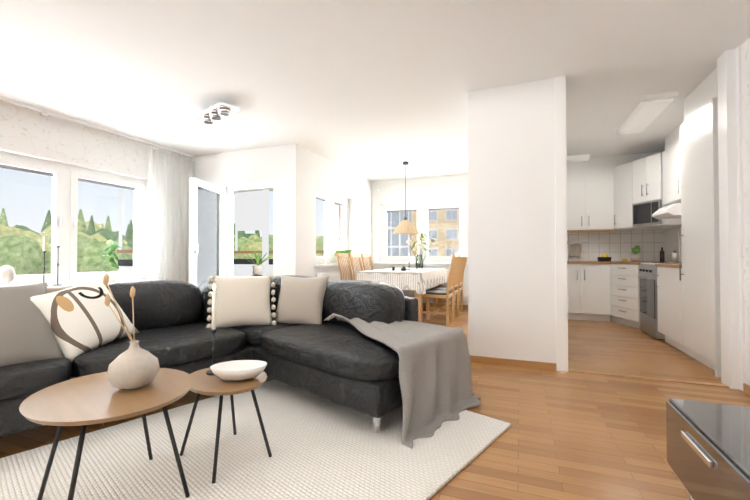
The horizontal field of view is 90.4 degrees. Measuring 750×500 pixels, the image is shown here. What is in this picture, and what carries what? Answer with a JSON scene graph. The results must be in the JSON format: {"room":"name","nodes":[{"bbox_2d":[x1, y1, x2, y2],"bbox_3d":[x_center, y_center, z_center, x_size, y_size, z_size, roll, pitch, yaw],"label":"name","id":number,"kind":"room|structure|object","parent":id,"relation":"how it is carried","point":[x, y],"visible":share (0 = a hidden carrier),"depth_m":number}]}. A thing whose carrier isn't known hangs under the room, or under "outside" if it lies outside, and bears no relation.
{"room":"living room","nodes":[
{"label":"living room","id":0,"kind":"room"},
{"bbox_2d":[0,100,189,292],"bbox_3d":[-4.354,-0.243,2.493,0.250,2.550,7.800,0,-1,21],"label":"wall","id":1,"kind":"structure","parent":0,"point":[27,132],"depth_m":4.32},
{"bbox_2d":[0,151,145,285],"bbox_3d":[-3.803,-0.307,3.927,0.138,1.400,2.910,0,-1,21],"label":"window","id":2,"kind":"structure","parent":1,"relation":"in","point":[66,178],"depth_m":4.38},
{"bbox_2d":[47,279,160,289],"bbox_3d":[-3.653,0.409,3.858,0.260,0.035,3.010,0,-1,21],"label":"sill","id":3,"kind":"structure","parent":1,"relation":"attached to","point":[62,286],"depth_m":4.16},
{"bbox_2d":[0,265,16,286],"bbox_3d":[-3.692,0.271,3.731,0.140,0.236,0.128,0,-1,21],"label":"head sculpture","id":4,"kind":"object","parent":3,"relation":"on","point":[7,274],"visible":0.96,"depth_m":3.70},
{"bbox_2d":[42,236,48,285],"bbox_3d":[-3.571,0.123,4.018,0.079,0.540,0.079,0,-1,9],"label":"candle","id":5,"kind":"object","parent":3,"relation":"on","point":[44,243],"depth_m":4.01},
{"bbox_2d":[53,232,61,285],"bbox_3d":[-3.539,0.095,4.157,0.079,0.600,0.079,0,-1,9],"label":"candle","id":6,"kind":"object","parent":3,"relation":"on","point":[58,233],"depth_m":4.15},
{"bbox_2d":[102,240,122,281],"bbox_3d":[-3.309,0.135,4.697,0.232,0.537,0.205,0,-1,21],"label":"potted plant","id":7,"kind":"object","parent":3,"relation":"on","point":[112,262],"visible":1,"depth_m":4.67},
{"bbox_2d":[190,143,305,276],"bbox_3d":[-1.960,-0.197,5.613,1.950,2.550,0.250,0,-1,21],"label":"wall","id":8,"kind":"structure","parent":0,"point":[281,168],"depth_m":5.28},
{"bbox_2d":[189,177,222,286],"bbox_3d":[-2.319,0.062,5.184,0.095,1.980,0.840,0,-1,2],"label":"door leaf","id":9,"kind":"structure","parent":8,"relation":"in","point":[205,230],"depth_m":5.12},
{"bbox_2d":[117,187,338,276],"bbox_3d":[-2.630,-0.149,7.133,3.800,2.740,2.300,0,-1,21],"label":"balcony","id":10,"kind":"object","parent":8,"relation":"attached to","point":[251,209],"visible":0.21,"depth_m":8.22},
{"bbox_2d":[226,182,272,276],"bbox_3d":[-1.825,0.048,5.583,0.940,2.060,0.100,0,-1,21],"label":"door frame","id":11,"kind":"structure","parent":8,"relation":"attached to","point":[229,225],"depth_m":5.71},
{"bbox_2d":[339,206,340,250],"bbox_3d":[-1.666,-0.108,6.721,1.694,2.395,2.028,0,-1,21],"label":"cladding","id":12,"kind":"object","parent":8,"relation":"attached to","point":[340,228],"depth_m":7.07},
{"bbox_2d":[245,251,270,276],"bbox_3d":[-2.153,0.545,6.889,0.465,1.106,0.434,0,-1,21],"label":"plant","id":13,"kind":"object","parent":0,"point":[257,271],"visible":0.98,"depth_m":6.85},
{"bbox_2d":[305,149,371,276],"bbox_3d":[-0.653,-0.182,6.628,0.250,2.550,2.590,0,-1,21],"label":"wall","id":14,"kind":"structure","parent":0,"point":[327,175],"depth_m":6.41},
{"bbox_2d":[316,188,347,263],"bbox_3d":[-0.775,-0.371,6.335,0.138,1.200,1.350,0,-1,21],"label":"dining window","id":15,"kind":"structure","parent":14,"relation":"in","point":[330,200],"depth_m":6.31},
{"bbox_2d":[314,263,357,266],"bbox_3d":[-0.630,0.248,6.269,0.250,0.040,1.450,0,-1,21],"label":"sill","id":16,"kind":"structure","parent":14,"relation":"attached to","point":[326,265],"depth_m":5.71},
{"bbox_2d":[336,250,345,262],"bbox_3d":[-0.573,0.109,6.407,0.183,0.239,0.191,0,-1,21],"label":"potted plant","id":17,"kind":"object","parent":16,"relation":"on","point":[342,251],"visible":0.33,"depth_m":6.36},
{"bbox_2d":[0,306,749,499],"bbox_3d":[-0.491,1.081,2.474,7.550,0.100,10.700,0,-1,21],"label":"floor","id":18,"kind":"structure","parent":0,"point":[574,436],"depth_m":2.25},
{"bbox_2d":[0,274,480,448],"bbox_3d":[-1.094,0.600,2.226,2.410,0.856,3.050,-1,-1,41],"label":"sofa","id":19,"kind":"object","parent":18,"relation":"on","point":[376,351],"visible":1,"depth_m":2.35},
{"bbox_2d":[0,379,510,499],"bbox_3d":[-0.659,1.012,1.805,1.710,0.020,2.460,-1,-1,41],"label":"rug","id":20,"kind":"object","parent":18,"relation":"on","point":[321,448],"visible":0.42,"depth_m":1.81},
{"bbox_2d":[19,368,193,499],"bbox_3d":[-1.046,0.780,1.496,0.620,0.436,0.560,-1,-1,41],"label":"coffee table","id":21,"kind":"object","parent":20,"relation":"on","point":[83,402],"visible":0.77,"depth_m":1.42},
{"bbox_2d":[103,273,159,388],"bbox_3d":[-1.020,0.327,1.536,0.241,0.469,0.184,0,-1,1],"label":"vase","id":22,"kind":"object","parent":21,"relation":"on","point":[134,366],"visible":1,"depth_m":1.49},
{"bbox_2d":[180,368,271,483],"bbox_3d":[-0.727,0.812,1.814,0.440,0.382,0.360,-1,-1,41],"label":"coffee table","id":23,"kind":"object","parent":20,"relation":"on","point":[204,383],"visible":0.65,"depth_m":1.74},
{"bbox_2d":[206,284,216,374],"bbox_3d":[-0.816,0.397,1.886,0.070,0.448,0.070,0,-1,21],"label":"candle","id":24,"kind":"object","parent":23,"relation":"on","point":[213,351],"visible":0.92,"depth_m":1.88},
{"bbox_2d":[210,360,266,379],"bbox_3d":[-0.654,0.587,1.794,0.262,0.066,0.178,0,-1,-9],"label":"bowl","id":25,"kind":"object","parent":23,"relation":"on","point":[238,370],"visible":0.98,"depth_m":1.77},
{"bbox_2d":[316,270,356,280],"bbox_3d":[-0.598,0.722,6.250,0.098,0.732,1.450,0,-1,21],"label":"baseboard heater","id":26,"kind":"object","parent":18,"relation":"on","point":[334,275],"visible":0.25,"depth_m":6.00},
{"bbox_2d":[336,253,352,279],"bbox_3d":[-0.311,0.567,5.985,0.514,1.034,0.420,0,-1,21],"label":"chair","id":27,"kind":"object","parent":18,"relation":"on","point":[341,255],"visible":0.44,"depth_m":6.04},
{"bbox_2d":[349,253,363,279],"bbox_3d":[-0.134,0.574,6.441,0.514,1.034,0.420,0,-1,21],"label":"chair","id":28,"kind":"object","parent":18,"relation":"on","point":[352,255],"visible":0.23,"depth_m":6.46},
{"bbox_2d":[361,254,373,270],"bbox_3d":[0.044,0.580,6.898,0.514,1.034,0.420,0,-1,21],"label":"chair","id":29,"kind":"object","parent":18,"relation":"on","point":[367,256],"visible":0.35,"depth_m":6.96},
{"bbox_2d":[379,268,467,300],"bbox_3d":[1.309,0.735,7.177,2.600,0.732,0.098,0,-1,21],"label":"radiator","id":30,"kind":"object","parent":18,"relation":"on","point":[408,293],"visible":0.15,"depth_m":7.02},
{"bbox_2d":[414,283,442,321],"bbox_3d":[0.502,0.712,6.192,0.950,0.750,1.700,0,-1,21],"label":"dining table","id":31,"kind":"object","parent":18,"relation":"on","point":[417,296],"depth_m":5.26},
{"bbox_2d":[356,268,446,293],"bbox_3d":[0.502,0.479,6.196,1.119,0.296,1.855,0,-1,21],"label":"tablecloth","id":32,"kind":"object","parent":31,"relation":"on","point":[421,281],"visible":0.9,"depth_m":5.42},
{"bbox_2d":[392,266,406,270],"bbox_3d":[0.375,0.283,5.793,0.253,0.080,0.113,0,-1,21],"label":"decor","id":33,"kind":"object","parent":32,"relation":"on","point":[403,268],"visible":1,"depth_m":5.74},
{"bbox_2d":[406,233,435,269],"bbox_3d":[0.780,0.023,6.322,0.522,0.616,0.459,0,-1,21],"label":"vase","id":34,"kind":"object","parent":32,"relation":"on","point":[420,260],"visible":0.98,"depth_m":6.24},
{"bbox_2d":[421,253,459,325],"bbox_3d":[0.960,0.559,5.490,0.514,1.034,0.420,0,-1,21],"label":"chair","id":35,"kind":"object","parent":18,"relation":"on","point":[447,294],"visible":0.88,"depth_m":5.37},
{"bbox_2d":[428,253,463,320],"bbox_3d":[1.137,0.566,5.947,0.514,1.034,0.420,0,-1,21],"label":"chair","id":36,"kind":"object","parent":18,"relation":"on","point":[457,273],"visible":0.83,"depth_m":5.92},
{"bbox_2d":[435,253,467,315],"bbox_3d":[1.315,0.573,6.404,0.514,1.034,0.420,0,-1,21],"label":"chair","id":37,"kind":"object","parent":18,"relation":"on","point":[461,275],"visible":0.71,"depth_m":6.40},
{"bbox_2d":[470,355,556,370],"bbox_3d":[1.216,1.015,3.359,0.760,0.060,0.015,0,-1,21],"label":"baseboard","id":38,"kind":"structure","parent":18,"relation":"on","point":[523,363],"depth_m":3.34},
{"bbox_2d":[567,264,610,321],"bbox_3d":[3.205,0.648,5.977,0.895,0.870,0.595,0,-1,21],"label":"base cabinet","id":39,"kind":"object","parent":18,"relation":"on","point":[589,285],"depth_m":5.65},
{"bbox_2d":[567,260,678,263],"bbox_3d":[3.502,0.193,5.581,1.740,0.030,1.130,0,-1,21],"label":"countertop","id":40,"kind":"structure","parent":39,"relation":"on","point":[568,261],"depth_m":5.61},
{"bbox_2d":[611,264,638,327],"bbox_3d":[3.920,0.640,5.414,0.845,0.870,1.125,0,-1,21],"label":"base cabinet","id":41,"kind":"object","parent":18,"relation":"on","point":[624,277],"depth_m":5.23},
{"bbox_2d":[639,264,654,336],"bbox_3d":[3.695,0.620,4.548,0.635,0.885,0.630,0,-1,21],"label":"oven","id":42,"kind":"object","parent":18,"relation":"on","point":[646,271],"depth_m":4.63},
{"bbox_2d":[568,369,728,387],"bbox_3d":[2.173,1.037,3.027,1.085,0.006,0.060,0,-1,21],"label":"threshold","id":43,"kind":"object","parent":18,"relation":"on","point":[651,378],"visible":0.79,"depth_m":2.99},
{"bbox_2d":[655,268,682,351],"bbox_3d":[3.457,0.618,3.907,0.615,0.870,0.720,0,-1,21],"label":"base cabinet","id":44,"kind":"object","parent":18,"relation":"on","point":[668,314],"depth_m":4.03},
{"bbox_2d":[655,264,678,267],"bbox_3d":[3.448,0.168,3.918,0.635,0.030,0.716,0,-1,21],"label":"countertop","id":45,"kind":"structure","parent":44,"relation":"on","point":[656,265],"depth_m":4.03},
{"bbox_2d":[679,68,720,376],"bbox_3d":[3.205,-0.231,3.272,0.615,2.548,0.670,0,-1,21],"label":"tall cabinet","id":46,"kind":"object","parent":18,"relation":"on","point":[699,245],"depth_m":3.31},
{"bbox_2d":[666,398,749,499],"bbox_3d":[0.863,0.767,-0.012,0.602,0.455,2.840,0,-1,21],"label":"tv stand","id":47,"kind":"object","parent":18,"relation":"on","point":[708,450],"visible":1,"depth_m":1.16},
{"bbox_2d":[743,383,749,394],"bbox_3d":[1.537,0.961,-0.277,0.015,0.060,6.440,0,-1,21],"label":"baseboard","id":48,"kind":"structure","parent":18,"relation":"on","point":[746,388],"depth_m":2.69},
{"bbox_2d":[0,0,749,180],"bbox_3d":[-0.491,-1.593,2.514,7.550,0.150,10.700,0,-1,21],"label":"ceiling","id":49,"kind":"structure","parent":0,"point":[374,90],"depth_m":3.05},
{"bbox_2d":[0,95,194,157],"bbox_3d":[-3.589,-1.464,3.802,0.040,0.070,4.260,0,-1,21],"label":"rail","id":50,"kind":"object","parent":49,"relation":"attached to","point":[44,112],"visible":1,"depth_m":4.32},
{"bbox_2d":[148,147,194,282],"bbox_3d":[-2.951,-0.170,5.423,0.093,2.450,0.780,0,-1,21],"label":"sheer curtain","id":51,"kind":"object","parent":50,"relation":"hanging from","point":[168,216],"visible":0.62,"depth_m":5.37},
{"bbox_2d":[195,102,238,124],"bbox_3d":[-1.639,-1.427,3.848,0.560,0.142,0.200,-1,-1,41],"label":"ceiling spotlight","id":52,"kind":"object","parent":49,"relation":"attached to","point":[215,112],"visible":1,"depth_m":3.78},
{"bbox_2d":[392,161,418,233],"bbox_3d":[0.509,-0.869,6.191,0.449,1.190,0.449,0,-1,21],"label":"dining pendant light","id":53,"kind":"object","parent":49,"relation":"hanging from","point":[405,226],"visible":1,"depth_m":6.10},
{"bbox_2d":[567,154,589,162],"bbox_3d":[3.056,-1.438,5.907,0.600,0.060,0.200,0,-1,21],"label":"light","id":54,"kind":"object","parent":49,"relation":"attached to","point":[577,158],"visible":0.54,"depth_m":5.80},
{"bbox_2d":[616,91,678,134],"bbox_3d":[2.934,-1.460,4.077,0.280,0.070,1.100,0,-1,21],"label":"light","id":55,"kind":"object","parent":49,"relation":"attached to","point":[649,109],"visible":1,"depth_m":3.86},
{"bbox_2d":[372,174,467,304],"bbox_3d":[2.308,-0.176,7.000,5.500,2.550,0.250,0,-1,21],"label":"wall","id":56,"kind":"structure","parent":0,"point":[437,193],"depth_m":7.48},
{"bbox_2d":[373,182,467,189],"bbox_3d":[1.318,-1.258,7.203,2.880,0.020,0.118,0,-1,21],"label":"rail","id":57,"kind":"object","parent":56,"relation":"attached to","point":[418,186],"visible":0.65,"depth_m":7.31},
{"bbox_2d":[374,262,467,264],"bbox_3d":[1.298,0.262,7.225,2.750,0.040,0.250,0,-1,21],"label":"sill","id":58,"kind":"structure","parent":56,"relation":"attached to","point":[436,263],"depth_m":7.23},
{"bbox_2d":[380,200,467,262],"bbox_3d":[1.355,-0.356,7.380,2.650,1.200,0.138,0,-1,21],"label":"dining room window","id":59,"kind":"structure","parent":56,"relation":"in","point":[421,209],"depth_m":7.49},
{"bbox_2d":[423,303,467,307],"bbox_3d":[1.351,1.072,7.211,3.050,0.060,0.015,0,-1,21],"label":"baseboard","id":60,"kind":"structure","parent":56,"relation":"attached to","point":[424,304],"depth_m":7.11},
{"bbox_2d":[467,78,555,362],"bbox_3d":[1.920,-0.205,5.064,0.820,2.550,3.640,0,-1,21],"label":"wall pillar","id":61,"kind":"structure","parent":0,"point":[511,237],"depth_m":3.37},
{"bbox_2d":[554,46,745,390],"bbox_3d":[2.178,-0.234,3.086,1.245,2.550,0.260,0,-1,21],"label":"door frame","id":62,"kind":"structure","parent":61,"relation":"attached to","point":[731,242],"depth_m":2.83},
{"bbox_2d":[567,152,678,231],"bbox_3d":[3.508,-0.896,5.613,1.740,1.148,1.095,0,-1,21],"label":"upper cabinets","id":63,"kind":"object","parent":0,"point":[604,193],"depth_m":5.77},
{"bbox_2d":[639,200,662,223],"bbox_3d":[3.749,-0.503,5.142,0.238,0.323,0.411,0,-1,21],"label":"microwave","id":64,"kind":"object","parent":0,"relation":"attached to","point":[650,211],"depth_m":5.05},
{"bbox_2d":[663,127,678,223],"bbox_3d":[3.835,-0.912,4.537,0.350,1.148,0.674,0,-1,21],"label":"upper cabinet","id":65,"kind":"object","parent":0,"relation":"attached to","point":[671,153],"depth_m":4.62},
{"bbox_2d":[663,228,678,259],"bbox_3d":[4.062,-0.112,4.635,0.008,0.550,2.495,0,-1,21],"label":"backsplash","id":66,"kind":"structure","parent":0,"relation":"attached to","point":[671,237],"depth_m":5.53},
{"bbox_2d":[741,37,749,384],"bbox_3d":[1.644,-0.286,-0.348,0.250,2.550,6.850,0,-1,21],"label":"wall","id":67,"kind":"structure","parent":0,"point":[745,65],"depth_m":2.70},
{"bbox_3d":[-17.009,10.667,38.426,180.000,0.200,180.000,0,-1,21],"label":"ground","id":68,"kind":"structure","parent":0,"visible":0},
{"bbox_2d":[0,208,338,274],"bbox_3d":[-24.690,5.945,23.695,38.578,18.980,48.786,0,-1,21],"label":"trees","id":69,"kind":"object","parent":68,"relation":"on","point":[249,242],"depth_m":22.49},
{"bbox_2d":[387,209,458,255],"bbox_3d":[20.172,-1.165,56.548,35.700,26.000,13.600,0,-1,21],"label":"building","id":70,"kind":"object","parent":68,"relation":"on","point":[436,221],"depth_m":55.34}
]}

